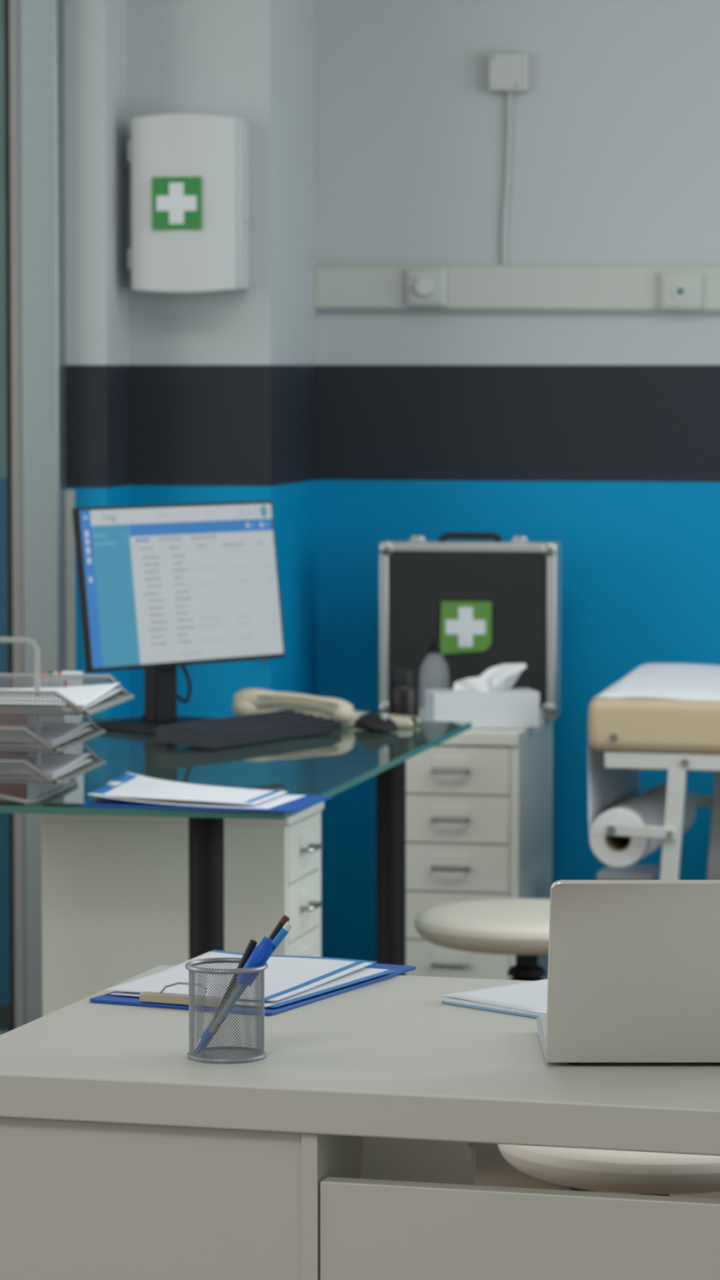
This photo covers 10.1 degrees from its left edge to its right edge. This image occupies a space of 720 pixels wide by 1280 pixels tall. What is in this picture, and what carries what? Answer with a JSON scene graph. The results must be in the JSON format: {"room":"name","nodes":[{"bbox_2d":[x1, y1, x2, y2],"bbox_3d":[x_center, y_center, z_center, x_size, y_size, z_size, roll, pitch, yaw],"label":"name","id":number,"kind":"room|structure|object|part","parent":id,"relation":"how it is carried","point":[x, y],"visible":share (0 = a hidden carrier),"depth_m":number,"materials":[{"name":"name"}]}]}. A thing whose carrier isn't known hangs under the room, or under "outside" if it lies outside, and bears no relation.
{"room":"examination room","nodes":[
{"label":"examination room","id":0,"kind":"room"},
{"bbox_2d":[0,0,9,1004],"bbox_3d":[-1.990,-0.589,9.350,2.939,2.800,0.001,1,4,11],"label":"wall","id":1,"kind":"structure","parent":0,"point":[4,817],"depth_m":9.14,"materials":[{"name":"white paint"}]},
{"bbox_2d":[63,0,316,717],"bbox_3d":[-0.384,-0.546,8.703,0.460,2.800,0.660,1,4,11],"label":"wall","id":2,"kind":"structure","parent":0,"point":[171,398],"depth_m":8.53,"materials":[{"name":"white paint"}]},
{"bbox_2d":[0,0,66,1035],"bbox_3d":[-1.185,-0.531,8.490,1.169,2.800,0.060,1,4,11],"label":"door","id":3,"kind":"structure","parent":2,"relation":"in","point":[33,29],"depth_m":8.37,"materials":[{"name":"metal"}]},
{"bbox_3d":[-1.241,-0.532,8.497,1.055,2.800,0.052,1,4,11],"label":"frame","id":4,"kind":"part","parent":3,"relation":"part of","materials":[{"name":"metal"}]},
{"bbox_2d":[65,489,75,671],"bbox_3d":[-0.603,0.281,8.460,0.028,1.183,0.007,1,4,11],"label":"trim","id":5,"kind":"structure","parent":2,"relation":"attached to","point":[70,541],"depth_m":8.43,"materials":[{"name":"grey plastic"}]},
{"bbox_2d":[127,113,249,293],"bbox_3d":[-0.357,-0.900,8.447,0.240,0.368,0.140,1,4,11],"label":"upper cabinet","id":6,"kind":"object","parent":2,"relation":"attached to","point":[189,172],"visible":1,"depth_m":8.39,"materials":[{"name":"grey plastic"}]},
{"bbox_3d":[-0.235,-0.890,8.455,0.004,0.050,0.040,1,4,11],"label":"lock plate","id":7,"kind":"part","parent":6,"relation":"part of","materials":[{"name":"grey plastic"}]},
{"bbox_2d":[0,1004,719,1199],"bbox_3d":[-1.001,1.145,4.425,6.800,0.001,9.501,1,4,11],"label":"floor","id":8,"kind":"structure","parent":0,"point":[492,1169],"depth_m":7.29,"materials":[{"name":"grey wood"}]},
{"bbox_2d":[41,801,324,1016],"bbox_3d":[-0.294,0.620,7.099,0.454,0.690,0.280,1,4,12],"label":"base cabinet","id":9,"kind":"object","parent":8,"relation":"on","point":[115,888],"visible":0.34,"depth_m":6.97,"materials":[{"name":"beige metal"}]},
{"bbox_3d":[-0.104,0.358,7.041,0.018,0.098,0.241,1,4,12],"label":"drawer","id":10,"kind":"part","parent":9,"relation":"part of","materials":[{"name":"beige metal"}]},
{"bbox_3d":[-0.104,0.459,7.048,0.018,0.098,0.241,1,4,12],"label":"drawer","id":11,"kind":"part","parent":9,"relation":"part of","materials":[{"name":"beige metal"}]},
{"bbox_3d":[-0.104,0.559,7.054,0.018,0.098,0.241,1,4,12],"label":"drawer","id":12,"kind":"part","parent":9,"relation":"part of","materials":[{"name":"beige metal"}]},
{"bbox_3d":[-0.083,0.358,7.036,0.024,0.008,0.080,1,4,12],"label":"handle","id":13,"kind":"part","parent":9,"relation":"part of","materials":[{"name":"silver metal"}]},
{"bbox_3d":[-0.083,0.459,7.043,0.024,0.008,0.080,1,4,12],"label":"handle","id":14,"kind":"part","parent":9,"relation":"part of","materials":[{"name":"silver metal"}]},
{"bbox_2d":[0,715,471,975],"bbox_3d":[-0.341,0.579,7.327,0.800,0.740,1.655,1,4,12],"label":"glass desk","id":15,"kind":"object","parent":8,"relation":"on","point":[332,763],"visible":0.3,"depth_m":7.17,"materials":[{"name":"teal"}]},
{"bbox_2d":[0,715,26,755],"bbox_3d":[-0.626,0.157,6.960,0.115,0.150,0.024,1,4,8],"label":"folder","id":16,"kind":"object","parent":15,"relation":"on","point":[3,716],"visible":0.02,"depth_m":6.94,"materials":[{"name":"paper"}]},
{"bbox_2d":[40,671,83,755],"bbox_3d":[-0.511,0.138,7.006,0.047,0.182,0.160,1,4,8],"label":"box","id":17,"kind":"object","parent":15,"relation":"on","point":[42,672],"visible":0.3,"depth_m":6.93,"materials":[{"name":"white"}]},
{"bbox_2d":[0,636,134,804],"bbox_3d":[-0.562,0.123,6.687,0.326,0.257,0.351,1,4,9],"label":"tray","id":18,"kind":"object","parent":15,"relation":"on","point":[112,700],"visible":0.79,"depth_m":6.63,"materials":[{"name":"silver metal"}]},
{"bbox_3d":[-0.592,0.231,6.696,0.199,0.041,0.339,1,4,9],"label":"foot rail","id":19,"kind":"part","parent":18,"relation":"part of","materials":[{"name":"silver metal"}]},
{"bbox_2d":[0,759,93,778],"bbox_3d":[-0.591,0.209,6.694,0.250,0.004,0.300,1,4,9],"label":"paper sheet","id":20,"kind":"object","parent":18,"relation":"in","point":[82,762],"visible":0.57,"depth_m":6.64,"materials":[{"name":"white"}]},
{"bbox_2d":[0,753,91,774],"bbox_3d":[-0.593,0.201,6.709,0.250,0.005,0.300,1,4,8],"label":"paper sheet","id":21,"kind":"object","parent":20,"relation":"on","point":[50,764],"visible":0.79,"depth_m":6.74,"materials":[{"name":"white paper"}]},
{"bbox_2d":[1,728,93,746],"bbox_3d":[-0.591,0.157,6.690,0.250,0.004,0.300,1,4,9],"label":"paper sheet","id":22,"kind":"object","parent":18,"relation":"in","point":[81,731],"visible":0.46,"depth_m":6.63,"materials":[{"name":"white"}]},
{"bbox_2d":[0,722,91,742],"bbox_3d":[-0.593,0.149,6.705,0.250,0.005,0.300,1,4,8],"label":"paper sheet","id":23,"kind":"object","parent":22,"relation":"on","point":[48,732],"visible":0.73,"depth_m":6.73,"materials":[{"name":"white paper"}]},
{"bbox_2d":[0,713,105,751],"bbox_3d":[-0.588,0.146,6.693,0.324,0.039,0.385,0,4,0],"label":"tray","id":24,"kind":"object","parent":18,"relation":"on","point":[96,731],"depth_m":6.60,"materials":[{"name":"silver metal"}]},
{"bbox_2d":[0,742,106,784],"bbox_3d":[-0.587,0.198,6.696,0.276,0.039,0.351,1,4,9],"label":"tray","id":25,"kind":"object","parent":18,"relation":"on","point":[96,762],"depth_m":6.52,"materials":[{"name":"silver metal"}]},
{"bbox_2d":[1,688,123,710],"bbox_3d":[-0.542,0.095,6.679,0.250,0.012,0.300,1,4,9],"label":"paper sheet","id":26,"kind":"object","parent":18,"relation":"in","point":[111,691],"visible":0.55,"depth_m":6.59,"materials":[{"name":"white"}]},
{"bbox_2d":[0,682,120,705],"bbox_3d":[-0.543,0.087,6.694,0.250,0.013,0.300,1,4,8],"label":"paper sheet","id":27,"kind":"object","parent":26,"relation":"on","point":[78,695],"visible":0.68,"depth_m":6.71,"materials":[{"name":"white paper"}]},
{"bbox_2d":[71,500,284,735],"bbox_3d":[-0.378,-0.046,7.880,0.210,0.434,0.539,3,5,41],"label":"monitor","id":28,"kind":"object","parent":15,"relation":"on","point":[163,588],"visible":0.96,"depth_m":7.84,"materials":[{"name":"black plastic"}]},
{"bbox_2d":[80,783,331,813],"bbox_3d":[-0.244,0.248,6.548,0.352,0.025,0.228,1,4,15],"label":"clipboard","id":29,"kind":"object","parent":15,"relation":"on","point":[294,806],"visible":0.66,"depth_m":6.47,"materials":[{"name":"blue plastic"}]},
{"bbox_2d":[88,793,306,808],"bbox_3d":[-0.260,0.248,6.553,0.300,0.014,0.210,1,4,16],"label":"paper sheet","id":30,"kind":"object","parent":29,"relation":"on","point":[282,798],"visible":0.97,"depth_m":6.48,"materials":[{"name":"white paper"}]},
{"bbox_2d":[88,771,287,804],"bbox_3d":[-0.275,0.238,6.564,0.275,0.026,0.205,1,4,14],"label":"paper sheet","id":31,"kind":"object","parent":30,"relation":"on","point":[134,785],"visible":1,"depth_m":6.57,"materials":[{"name":"white paper"}]},
{"bbox_3d":[-0.247,0.635,6.592,0.060,0.728,0.060,1,4,12],"label":"leg","id":32,"kind":"part","parent":15,"relation":"part of","materials":[{"name":"black metal"}]},
{"bbox_2d":[155,709,341,749],"bbox_3d":[-0.206,0.167,7.649,0.128,0.040,0.440,2,5,32],"label":"keyboard","id":33,"kind":"object","parent":15,"relation":"on","point":[242,730],"visible":1,"depth_m":7.58,"materials":[{"name":"grey plastic"}]},
{"bbox_2d":[232,688,420,728],"bbox_3d":[-0.066,0.130,7.956,0.362,0.072,0.101,1,4,12],"label":"desk phone","id":34,"kind":"object","parent":15,"relation":"on","point":[246,701],"visible":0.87,"depth_m":7.93,"materials":[{"name":"beige plastic"}]},
{"bbox_2d":[354,712,398,732],"bbox_3d":[0.031,0.155,7.828,0.063,0.036,0.109,-2,4,-30],"label":"mouse","id":35,"kind":"object","parent":15,"relation":"on","point":[374,722],"visible":1,"depth_m":7.80,"materials":[{"name":"black plastic"}]},
{"bbox_3d":[0.060,0.547,7.904,0.060,0.728,0.060,1,4,12],"label":"leg","id":36,"kind":"part","parent":15,"relation":"part of","materials":[{"name":"black metal"}]},
{"bbox_2d":[388,669,418,717],"bbox_3d":[0.086,0.110,8.014,0.060,0.103,0.060,0,4,0],"label":"bottle","id":37,"kind":"object","parent":15,"relation":"on","point":[403,691],"visible":0.79,"depth_m":7.99,"materials":[{"name":"black plastic"}]},
{"bbox_2d":[0,964,719,1279],"bbox_3d":[0.404,0.788,4.300,1.550,0.730,0.750,1,4,16],"label":"office desk","id":38,"kind":"object","parent":8,"relation":"on","point":[124,1155],"visible":0.79,"depth_m":4.06,"materials":[{"name":"white laminate"}]},
{"bbox_3d":[-0.244,0.814,4.118,0.392,0.664,0.018,1,4,16],"label":"panel","id":39,"kind":"part","parent":38,"relation":"part of","materials":[{"name":"white laminate"}]},
{"bbox_2d":[185,957,267,1063],"bbox_3d":[-0.137,0.380,4.198,0.086,0.097,0.086,0,4,0],"label":"pen cup","id":40,"kind":"object","parent":38,"relation":"on","point":[216,1054],"visible":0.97,"depth_m":4.18,"materials":[{"name":"silver metal"}]},
{"bbox_2d":[200,939,257,1053],"bbox_3d":[-0.135,0.366,4.194,0.058,0.118,0.008,0,4,1],"label":"ballpoint pen","id":41,"kind":"object","parent":40,"relation":"in","point":[252,944],"visible":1,"depth_m":4.19,"materials":[{"name":"black plastic"}]},
{"bbox_2d":[195,936,275,1053],"bbox_3d":[-0.127,0.364,4.183,0.082,0.122,0.014,0,4,0],"label":"ballpoint pen","id":42,"kind":"object","parent":40,"relation":"in","point":[259,953],"visible":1,"depth_m":4.18,"materials":[{"name":"blue plastic"}]},
{"bbox_2d":[193,921,293,1052],"bbox_3d":[-0.120,0.357,4.203,0.103,0.135,0.008,0,4,0],"label":"ballpoint pen","id":43,"kind":"object","parent":40,"relation":"in","point":[288,926],"visible":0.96,"depth_m":4.20,"materials":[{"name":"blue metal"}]},
{"bbox_2d":[214,915,289,1033],"bbox_3d":[-0.119,0.353,4.211,0.094,0.141,0.008,0,4,2],"label":"ballpoint pen","id":44,"kind":"object","parent":40,"relation":"in","point":[284,919],"visible":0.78,"depth_m":4.20,"materials":[{"name":"brown plastic"}]},
{"bbox_2d":[89,963,415,1015],"bbox_3d":[-0.118,0.383,4.684,0.228,0.025,0.385,2,4,25],"label":"clipboard","id":45,"kind":"object","parent":38,"relation":"on","point":[165,1000],"visible":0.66,"depth_m":4.54,"materials":[{"name":"blue plastic"}]},
{"bbox_3d":[-0.192,0.387,4.528,0.058,0.012,0.018,2,4,25],"label":"wire lever","id":46,"kind":"part","parent":45,"relation":"part of","materials":[{"name":"silver metal"}]},
{"bbox_2d":[110,967,395,1008],"bbox_3d":[-0.118,0.391,4.665,0.210,0.002,0.297,2,4,27],"label":"paper sheet","id":47,"kind":"object","parent":45,"relation":"on","point":[362,974],"visible":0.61,"depth_m":4.63,"materials":[{"name":"white paper"}]},
{"bbox_2d":[104,950,376,1001],"bbox_3d":[-0.134,0.384,4.686,0.210,0.006,0.297,2,4,22],"label":"paper sheet","id":48,"kind":"object","parent":47,"relation":"on","point":[285,976],"visible":0.66,"depth_m":4.69,"materials":[{"name":"white paper"}]},
{"bbox_3d":[0.061,0.669,4.177,0.115,0.384,0.018,1,4,16],"label":"panel","id":49,"kind":"part","parent":38,"relation":"part of","materials":[{"name":"white"}]},
{"bbox_2d":[441,978,547,1017],"bbox_3d":[0.238,0.398,4.581,0.250,0.009,0.165,-4,5,-44],"label":"booklet","id":50,"kind":"object","parent":38,"relation":"on","point":[529,999],"visible":0.31,"depth_m":4.54,"materials":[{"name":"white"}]},
{"bbox_3d":[0.496,0.831,3.907,1.108,0.577,0.026,1,4,16],"label":"modesty panel","id":51,"kind":"part","parent":38,"relation":"part of","materials":[{"name":"white laminate"}]},
{"bbox_2d":[536,880,719,1064],"bbox_3d":[0.349,0.327,4.194,0.322,0.203,0.322,0,4,0],"label":"laptop","id":52,"kind":"object","parent":38,"relation":"on","point":[633,966],"visible":1,"depth_m":4.08,"materials":[{"name":"silver metal"}]},
{"bbox_2d":[405,718,552,979],"bbox_3d":[0.230,0.519,8.596,0.280,0.690,0.454,1,4,12],"label":"base cabinet","id":53,"kind":"object","parent":8,"relation":"on","point":[479,802],"visible":0.41,"depth_m":8.39,"materials":[{"name":"beige metal"}]},
{"bbox_3d":[0.185,0.369,8.375,0.080,0.008,0.024,1,4,12],"label":"handle","id":54,"kind":"part","parent":53,"relation":"part of","materials":[{"name":"silver metal"}]},
{"bbox_3d":[0.185,0.670,8.395,0.080,0.008,0.024,1,4,12],"label":"handle","id":55,"kind":"part","parent":53,"relation":"part of","materials":[{"name":"silver metal"}]},
{"bbox_3d":[0.185,0.469,8.382,0.080,0.008,0.024,1,4,12],"label":"handle","id":56,"kind":"part","parent":53,"relation":"part of","materials":[{"name":"silver metal"}]},
{"bbox_3d":[0.185,0.269,8.368,0.080,0.008,0.024,1,4,12],"label":"handle","id":57,"kind":"part","parent":53,"relation":"part of","materials":[{"name":"silver metal"}]},
{"bbox_3d":[0.189,0.268,8.389,0.241,0.098,0.018,1,4,12],"label":"drawer","id":58,"kind":"part","parent":53,"relation":"part of","materials":[{"name":"beige metal"}]},
{"bbox_3d":[0.189,0.368,8.395,0.241,0.098,0.018,1,4,12],"label":"drawer","id":59,"kind":"part","parent":53,"relation":"part of","materials":[{"name":"beige metal"}]},
{"bbox_3d":[0.189,0.468,8.402,0.241,0.098,0.018,1,4,12],"label":"drawer","id":60,"kind":"part","parent":53,"relation":"part of","materials":[{"name":"white wood"}]},
{"bbox_3d":[0.189,0.568,8.409,0.241,0.098,0.018,1,4,12],"label":"drawer","id":61,"kind":"part","parent":53,"relation":"part of","materials":[{"name":"beige metal"}]},
{"bbox_3d":[0.189,0.669,8.416,0.241,0.098,0.018,1,4,12],"label":"drawer","id":62,"kind":"part","parent":53,"relation":"part of","materials":[{"name":"beige metal"}]},
{"bbox_2d":[377,532,560,719],"bbox_3d":[0.235,-0.033,8.719,0.384,0.394,0.118,1,4,8],"label":"case","id":63,"kind":"object","parent":53,"relation":"on","point":[487,604],"visible":0.93,"depth_m":8.66,"materials":[{"name":"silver metal"}]},
{"bbox_3d":[0.235,-0.218,8.705,0.139,0.023,0.015,1,4,8],"label":"handle","id":64,"kind":"part","parent":63,"relation":"part of","materials":[{"name":"black plastic"}]},
{"bbox_2d":[424,662,539,728],"bbox_3d":[0.253,0.114,8.487,0.222,0.130,0.115,-1,4,-9],"label":"tissue box","id":65,"kind":"object","parent":53,"relation":"on","point":[486,700],"visible":1,"depth_m":8.44,"materials":[{"name":"white cardboard"}]},
{"bbox_2d":[414,898,582,1191],"bbox_3d":[0.307,0.715,7.345,0.536,0.465,0.510,-1,4,-21],"label":"stool","id":66,"kind":"object","parent":8,"relation":"on","point":[519,927],"visible":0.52,"depth_m":7.23,"materials":[{"name":"white leather"}]},
{"bbox_3d":[0.300,0.515,7.351,0.409,0.067,0.409,-1,4,-21],"label":"seat","id":67,"kind":"part","parent":66,"relation":"part of","materials":[{"name":"white leather"}]},
{"bbox_2d":[497,1143,719,1195],"bbox_3d":[0.400,0.854,5.286,0.510,0.465,0.536,1,4,10],"label":"stool","id":68,"kind":"object","parent":8,"relation":"on","point":[643,1173],"visible":0.44,"depth_m":5.10,"materials":[{"name":"white leather"}]},
{"bbox_2d":[596,864,660,879],"bbox_3d":[0.553,0.673,8.421,0.112,0.406,0.148,1,4,12],"label":"waste bin","id":69,"kind":"object","parent":8,"relation":"on","point":[633,872],"visible":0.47,"depth_m":8.35,"materials":[{"name":"grey plastic"}]},
{"bbox_2d":[588,697,719,879],"bbox_3d":[1.427,0.506,8.047,1.878,0.790,0.610,1,4,15],"label":"bed","id":70,"kind":"object","parent":8,"relation":"on","point":[677,736],"visible":0.7,"depth_m":7.96,"materials":[{"name":"beige leather"}]},
{"bbox_3d":[0.547,0.373,7.970,0.138,0.029,0.010,1,4,15],"label":"roll arm","id":71,"kind":"part","parent":70,"relation":"part of","materials":[{"name":"white paint"}]},
{"bbox_2d":[587,662,719,867],"bbox_3d":[1.363,0.254,8.049,1.753,0.379,0.560,1,4,15],"label":"paper roll","id":72,"kind":"object","parent":70,"relation":"on","point":[615,796],"visible":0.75,"depth_m":8.07,"materials":[{"name":"white paper"}]},
{"bbox_3d":[1.357,0.250,7.765,1.816,0.032,0.026,1,4,15],"label":"rail","id":73,"kind":"part","parent":70,"relation":"part of","materials":[{"name":"white metal"}]},
{"bbox_3d":[0.597,0.577,7.992,0.081,0.655,0.030,1,4,15],"label":"leg","id":74,"kind":"part","parent":70,"relation":"part of","materials":[{"name":"white paint"}]},
{"bbox_3d":[0.700,0.335,8.538,0.138,0.029,0.010,1,4,15],"label":"roll arm","id":75,"kind":"part","parent":70,"relation":"part of","materials":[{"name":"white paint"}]},
{"bbox_3d":[0.738,0.541,8.520,0.081,0.655,0.030,1,4,15],"label":"leg","id":76,"kind":"part","parent":70,"relation":"part of","materials":[{"name":"white paint"}]},
{"bbox_2d":[427,638,440,653],"bbox_3d":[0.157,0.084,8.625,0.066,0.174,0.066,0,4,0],"label":"cap","id":77,"kind":"object","parent":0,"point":[433,648],"visible":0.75,"depth_m":8.61,"materials":[{"name":"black plastic"}]},
{"bbox_2d":[316,0,719,963],"bbox_3d":[1.348,-0.546,8.702,3.860,2.800,0.001,1,4,11],"label":"wall","id":78,"kind":"structure","parent":0,"point":[597,434],"depth_m":8.89,"materials":[{"name":"white paint"}]},
{"bbox_2d":[488,52,528,92],"bbox_3d":[0.321,-1.228,8.836,0.085,0.083,0.038,1,4,11],"label":"junction box","id":79,"kind":"object","parent":78,"relation":"attached to","point":[507,72],"visible":1,"depth_m":8.82,"materials":[{"name":"grey plastic"}]},
{"bbox_2d":[501,91,511,264],"bbox_3d":[0.318,-0.999,8.864,0.022,0.380,0.011,1,4,11],"label":"cable","id":80,"kind":"object","parent":79,"relation":"hanging from","point":[508,128],"visible":1,"depth_m":8.86,"materials":[{"name":"grey plastic"}]},
{"bbox_2d":[314,264,719,311],"bbox_3d":[1.175,-0.747,8.707,2.600,0.101,0.030,1,4,11],"label":"cable trunking","id":81,"kind":"object","parent":78,"relation":"attached to","point":[469,287],"depth_m":8.86,"materials":[{"name":"grey plastic"}]},
{"bbox_2d":[405,268,446,306],"bbox_3d":[0.142,-0.765,8.875,0.090,0.082,0.034,1,4,11],"label":"dimmer switch","id":82,"kind":"object","parent":81,"relation":"attached to","point":[424,287],"visible":1,"depth_m":8.87,"materials":[{"name":"grey plastic"}]},
{"bbox_3d":[0.139,-0.767,8.867,0.041,0.041,0.017,1,4,11],"label":"knob","id":83,"kind":"part","parent":82,"relation":"part of","materials":[{"name":"grey plastic"}]},
{"bbox_2d":[659,271,701,310],"bbox_3d":[0.688,-0.750,8.776,0.090,0.082,0.021,1,4,11],"label":"socket","id":84,"kind":"object","parent":81,"relation":"attached to","point":[678,291],"visible":1,"depth_m":8.77,"materials":[{"name":"grey plastic"}]}
]}

